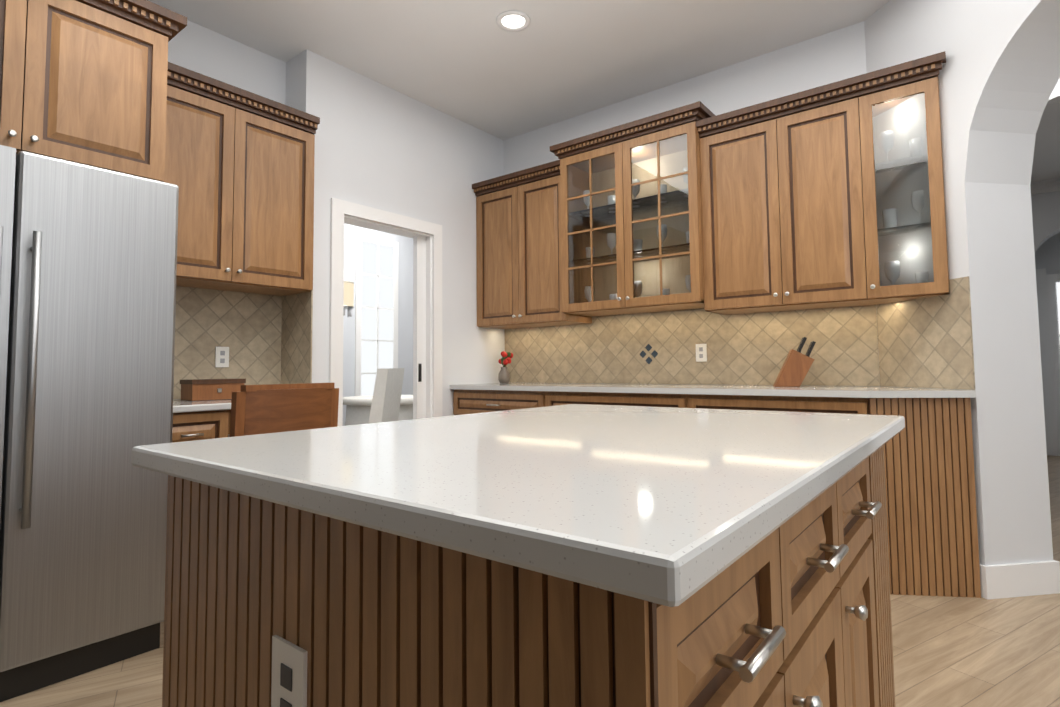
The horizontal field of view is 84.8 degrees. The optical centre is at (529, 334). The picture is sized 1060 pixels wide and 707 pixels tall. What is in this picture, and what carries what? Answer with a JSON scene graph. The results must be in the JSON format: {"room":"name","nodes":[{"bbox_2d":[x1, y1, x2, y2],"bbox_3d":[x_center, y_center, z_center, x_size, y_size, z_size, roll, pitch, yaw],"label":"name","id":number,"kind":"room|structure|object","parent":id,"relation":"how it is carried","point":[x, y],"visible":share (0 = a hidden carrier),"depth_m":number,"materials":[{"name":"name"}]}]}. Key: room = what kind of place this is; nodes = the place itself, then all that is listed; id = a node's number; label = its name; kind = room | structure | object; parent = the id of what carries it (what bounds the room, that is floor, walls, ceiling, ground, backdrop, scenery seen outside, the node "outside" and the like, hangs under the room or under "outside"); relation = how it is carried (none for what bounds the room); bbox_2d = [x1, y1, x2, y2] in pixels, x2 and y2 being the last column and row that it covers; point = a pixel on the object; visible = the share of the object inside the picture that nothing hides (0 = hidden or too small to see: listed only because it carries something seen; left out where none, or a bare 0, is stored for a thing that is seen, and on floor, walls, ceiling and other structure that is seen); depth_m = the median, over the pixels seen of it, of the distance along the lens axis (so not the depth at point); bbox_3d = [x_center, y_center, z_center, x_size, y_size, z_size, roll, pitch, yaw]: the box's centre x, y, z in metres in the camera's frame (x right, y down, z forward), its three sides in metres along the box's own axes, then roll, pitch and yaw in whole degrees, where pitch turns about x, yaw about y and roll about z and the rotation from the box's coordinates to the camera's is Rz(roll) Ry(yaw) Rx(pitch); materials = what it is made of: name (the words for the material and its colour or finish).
{"room":"kitchen","nodes":[
{"label":"kitchen","id":0,"kind":"room"},
{"bbox_2d":[168,20,285,436],"bbox_3d":[-2.124,-0.268,2.963,0.120,3.000,1.980,-3,-4,38],"label":"wall","id":1,"kind":"structure","parent":0,"point":[195,47],"depth_m":3.41,"materials":[{"name":"paint"}]},
{"bbox_2d":[0,0,186,181],"bbox_3d":[-2.069,-0.986,2.312,0.826,0.715,0.962,-3,-4,38],"label":"upper cabinet","id":2,"kind":"object","parent":1,"relation":"attached to","point":[84,82],"visible":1,"depth_m":2.22,"materials":[{"name":"brown wood"}]},
{"bbox_2d":[164,62,319,295],"bbox_3d":[-1.674,-0.775,3.144,0.390,1.025,0.931,-3,-4,38],"label":"upper cabinet","id":3,"kind":"object","parent":1,"relation":"attached to","point":[239,167],"visible":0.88,"depth_m":3.08,"materials":[{"name":"brown wood"}]},
{"bbox_2d":[173,286,312,399],"bbox_3d":[-1.690,0.032,3.122,0.340,0.629,0.930,-3,-4,38],"label":"tile backsplash","id":4,"kind":"structure","parent":1,"relation":"attached to","point":[266,339],"depth_m":3.39,"materials":[{"name":"beige tile"}]},
{"bbox_2d":[215,347,228,366],"bbox_3d":[-1.748,0.128,3.297,0.008,0.116,0.072,-3,-4,38],"label":"outlet","id":5,"kind":"object","parent":4,"relation":"attached to","point":[221,356],"visible":1,"depth_m":3.29,"materials":[{"name":"white plastic"}]},
{"bbox_2d":[343,223,412,425],"bbox_3d":[-1.548,-0.033,7.084,0.120,3.000,5.460,-3,-4,38],"label":"wall","id":6,"kind":"structure","parent":0,"point":[405,312],"depth_m":6.92,"materials":[{"name":"paint"}]},
{"bbox_2d":[354,234,398,395],"bbox_3d":[-1.761,0.072,6.692,0.020,2.390,0.590,-3,-4,38],"label":"dining room window","id":7,"kind":"structure","parent":6,"relation":"in","point":[376,303],"depth_m":6.68,"materials":[{"name":"white glass"}]},
{"bbox_2d":[285,49,504,415],"bbox_3d":[-0.839,-0.202,4.304,0.240,3.000,1.960,-3,-4,38],"label":"wall","id":8,"kind":"structure","parent":0,"point":[378,145],"depth_m":4.12,"materials":[{"name":"paint"}]},
{"bbox_2d":[329,198,441,426],"bbox_3d":[-0.998,0.223,3.975,0.160,2.115,0.930,-3,-4,38],"label":"door frame","id":9,"kind":"structure","parent":8,"relation":"attached to","point":[426,236],"depth_m":4.21,"materials":[{"name":"white wood"}]},
{"bbox_2d":[0,455,1059,706],"bbox_3d":[0.826,1.282,3.758,15.000,0.060,17.000,-3,-4,38],"label":"floor","id":10,"kind":"structure","parent":0,"point":[962,651],"depth_m":2.04,"materials":[{"name":"brown wood"}]},
{"bbox_2d":[0,145,178,701],"bbox_3d":[-1.978,0.296,2.144,0.972,1.775,0.896,-3,-4,38],"label":"fridge","id":11,"kind":"object","parent":10,"relation":"on","point":[88,263],"visible":0.92,"depth_m":2.01,"materials":[{"name":"metal"}]},
{"bbox_2d":[172,399,230,442],"bbox_3d":[-1.565,0.784,2.981,0.622,0.890,0.924,-3,-4,38],"label":"base cabinet","id":12,"kind":"object","parent":10,"relation":"on","point":[200,420],"visible":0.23,"depth_m":2.65,"materials":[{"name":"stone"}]},
{"bbox_2d":[180,379,245,400],"bbox_3d":[-1.671,0.289,3.062,0.152,0.106,0.270,-3,-4,38],"label":"box","id":13,"kind":"object","parent":12,"relation":"on","point":[203,389],"visible":0.95,"depth_m":2.99,"materials":[{"name":"brown wood"}]},
{"bbox_2d":[230,383,338,436],"bbox_3d":[-1.152,0.703,2.479,0.540,0.985,0.450,-3,-4,38],"label":"desk chair","id":14,"kind":"object","parent":10,"relation":"on","point":[265,408],"visible":0.21,"depth_m":2.30,"materials":[{"name":"brown wood"}]},
{"bbox_2d":[343,395,412,425],"bbox_3d":[-1.468,1.023,5.961,0.920,0.760,0.920,-3,-4,38],"label":"dining table","id":15,"kind":"object","parent":10,"relation":"on","point":[358,408],"visible":0.29,"depth_m":5.64,"materials":[{"name":"white fabric"}]},
{"bbox_2d":[368,368,404,423],"bbox_3d":[-1.400,0.813,4.868,0.570,1.050,0.480,-1,-3,3],"label":"dining chair","id":16,"kind":"object","parent":10,"relation":"on","point":[386,400],"visible":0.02,"depth_m":4.69,"materials":[{"name":"white fabric"}]},
{"bbox_2d":[453,391,540,414],"bbox_3d":[-0.054,0.849,4.326,0.866,0.888,0.608,-3,-4,38],"label":"drawer","id":17,"kind":"object","parent":10,"relation":"on","point":[464,402],"depth_m":4.13,"materials":[{"name":"brown wood"}]},
{"bbox_2d":[162,424,904,706],"bbox_3d":[0.126,0.659,1.108,0.901,0.888,1.220,-3,-4,38],"label":"kitchen island","id":18,"kind":"object","parent":10,"relation":"on","point":[265,607],"depth_m":0.64,"materials":[{"name":"brown wood"}]},
{"bbox_2d":[131,404,904,619],"bbox_3d":[0.115,0.200,1.139,0.930,0.032,1.265,-3,-4,38],"label":"island countertop","id":19,"kind":"structure","parent":18,"relation":"on","point":[625,505],"depth_m":0.64,"materials":[{"name":"white stone"}]},
{"bbox_2d":[541,391,684,407],"bbox_3d":[0.675,0.808,3.754,0.990,0.888,0.608,-3,-4,38],"label":"base cabinet","id":20,"kind":"object","parent":10,"relation":"on","point":[548,398],"depth_m":3.57,"materials":[{"name":"brown wood"}]},
{"bbox_2d":[681,395,860,413],"bbox_3d":[1.423,0.767,3.167,0.914,0.888,0.608,-3,-4,38],"label":"base cabinet","id":21,"kind":"object","parent":10,"relation":"on","point":[787,403],"depth_m":2.96,"materials":[{"name":"brown wood"}]},
{"bbox_2d":[861,399,980,597],"bbox_3d":[1.904,0.740,2.789,0.381,0.888,0.608,-3,-4,38],"label":"base cabinet","id":22,"kind":"object","parent":10,"relation":"on","point":[932,532],"depth_m":2.63,"materials":[{"name":"brown wood"}]},
{"bbox_2d":[449,383,975,398],"bbox_3d":[0.824,0.339,3.642,3.136,0.032,0.641,-3,-4,38],"label":"countertop","id":23,"kind":"structure","parent":22,"relation":"on","point":[614,389],"depth_m":3.11,"materials":[{"name":"white stone"}]},
{"bbox_2d":[498,351,512,382],"bbox_3d":[-0.202,0.262,4.630,0.116,0.256,0.130,-3,-4,38],"label":"decor","id":24,"kind":"object","parent":23,"relation":"on","point":[504,373],"visible":1,"depth_m":4.59,"materials":[{"name":"grey ceramic"}]},
{"bbox_2d":[773,337,815,386],"bbox_3d":[1.500,0.156,3.295,0.223,0.277,0.110,-2,-4,18],"label":"knife block","id":25,"kind":"object","parent":23,"relation":"on","point":[795,368],"visible":1,"depth_m":3.24,"materials":[{"name":"brown wood"}]},
{"bbox_2d":[148,0,1059,181],"bbox_3d":[0.796,-1.773,3.937,15.000,0.060,17.000,-3,-4,38],"label":"ceiling","id":26,"kind":"structure","parent":0,"point":[472,63],"depth_m":3.50,"materials":[{"name":"paint"}]},
{"bbox_2d":[343,281,353,316],"bbox_3d":[-1.920,-0.893,5.764,0.340,1.430,0.340,-3,-4,38],"label":"chandelier","id":27,"kind":"object","parent":26,"relation":"hanging from","point":[349,296],"visible":0.29,"depth_m":5.67,"materials":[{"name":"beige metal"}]},
{"bbox_2d":[497,10,529,31],"bbox_3d":[-0.094,-1.766,3.274,0.190,0.011,0.190,-3,-4,38],"label":"recessed light","id":28,"kind":"object","parent":26,"relation":"in","point":[513,21],"visible":0.98,"depth_m":3.27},
{"bbox_2d":[504,21,879,384],"bbox_3d":[0.893,-0.231,4.113,2.720,3.000,0.120,-3,-4,38],"label":"wall","id":29,"kind":"structure","parent":0,"point":[829,58],"depth_m":3.77,"materials":[{"name":"paint"}]},
{"bbox_2d":[472,163,591,328],"bbox_3d":[-0.002,-0.643,4.500,0.866,1.145,0.389,-3,-4,38],"label":"upper cabinet","id":30,"kind":"object","parent":29,"relation":"attached to","point":[512,208],"depth_m":4.41,"materials":[{"name":"brown wood"}]},
{"bbox_2d":[548,101,714,318],"bbox_3d":[0.714,-0.754,3.907,1.100,1.185,0.443,-3,-4,38],"label":"upper cabinet","id":31,"kind":"object","parent":29,"relation":"attached to","point":[630,204],"depth_m":3.89,"materials":[{"name":"brown wood"}]},
{"bbox_2d":[504,276,974,389],"bbox_3d":[0.904,0.069,3.765,3.137,0.519,0.390,-3,-4,38],"label":"tile backsplash","id":32,"kind":"structure","parent":29,"relation":"attached to","point":[922,343],"depth_m":3.58,"materials":[{"name":"beige tile"}]},
{"bbox_2d":[696,344,706,361],"bbox_3d":[1.127,0.120,3.819,0.072,0.116,0.008,-3,-4,38],"label":"electrical outlet","id":33,"kind":"object","parent":32,"relation":"attached to","point":[701,352],"visible":1,"depth_m":3.81,"materials":[{"name":"white plastic"}]},
{"bbox_2d":[700,79,867,314],"bbox_3d":[1.475,-0.723,3.373,0.852,1.145,0.338,-3,-4,38],"label":"upper cabinet","id":34,"kind":"object","parent":29,"relation":"attached to","point":[769,206],"depth_m":3.21,"materials":[{"name":"brown wood"}]},
{"bbox_2d":[852,55,949,304],"bbox_3d":[1.942,-0.750,3.006,0.338,1.145,0.338,-3,-4,38],"label":"upper cabinet","id":35,"kind":"object","parent":29,"relation":"attached to","point":[877,92],"depth_m":2.91,"materials":[{"name":"brown wood"}]},
{"bbox_2d":[864,0,1059,565],"bbox_3d":[2.571,-0.465,0.400,0.360,3.000,6.200,0,-3,-9],"label":"wall","id":36,"kind":"structure","parent":0,"point":[999,76],"depth_m":2.68,"materials":[{"name":"paint"}]},
{"bbox_2d":[979,560,1059,599],"bbox_3d":[2.238,1.118,2.912,0.611,0.140,0.818,-3,-4,38],"label":"baseboard","id":37,"kind":"structure","parent":36,"relation":"attached to","point":[1018,580],"depth_m":2.51,"materials":[{"name":"white wood"}]},
{"bbox_2d":[1031,191,1059,253],"bbox_3d":[5.443,-0.136,6.499,11.000,3.000,0.300,-3,-4,38],"label":"wall","id":38,"kind":"structure","parent":0,"point":[1046,215],"depth_m":6.27,"materials":[{"name":"paint"}]},
{"bbox_2d":[1030,178,1059,455],"bbox_3d":[5.496,-0.133,6.565,11.000,3.000,0.630,-3,-4,38],"label":"trim","id":39,"kind":"structure","parent":38,"relation":"attached to","point":[1045,186],"depth_m":6.58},
{"bbox_2d":[1035,233,1059,274],"bbox_3d":[6.116,-0.150,6.384,2.200,3.000,0.350,-3,-4,38],"label":"wall","id":40,"kind":"structure","parent":0,"point":[1047,255],"depth_m":6.64,"materials":[{"name":"paint"}]},
{"bbox_2d":[1046,274,1059,455],"bbox_3d":[6.189,0.324,6.362,0.700,2.050,0.045,-3,-4,38],"label":"door","id":41,"kind":"structure","parent":40,"relation":"in","point":[1053,286],"depth_m":6.56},
{"bbox_2d":[1047,78,1059,102],"bbox_3d":[4.987,-0.291,3.771,5.500,3.000,0.150,0,-3,-9],"label":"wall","id":42,"kind":"structure","parent":0,"point":[1055,95],"depth_m":3.46,"materials":[{"name":"paint"}]}
]}

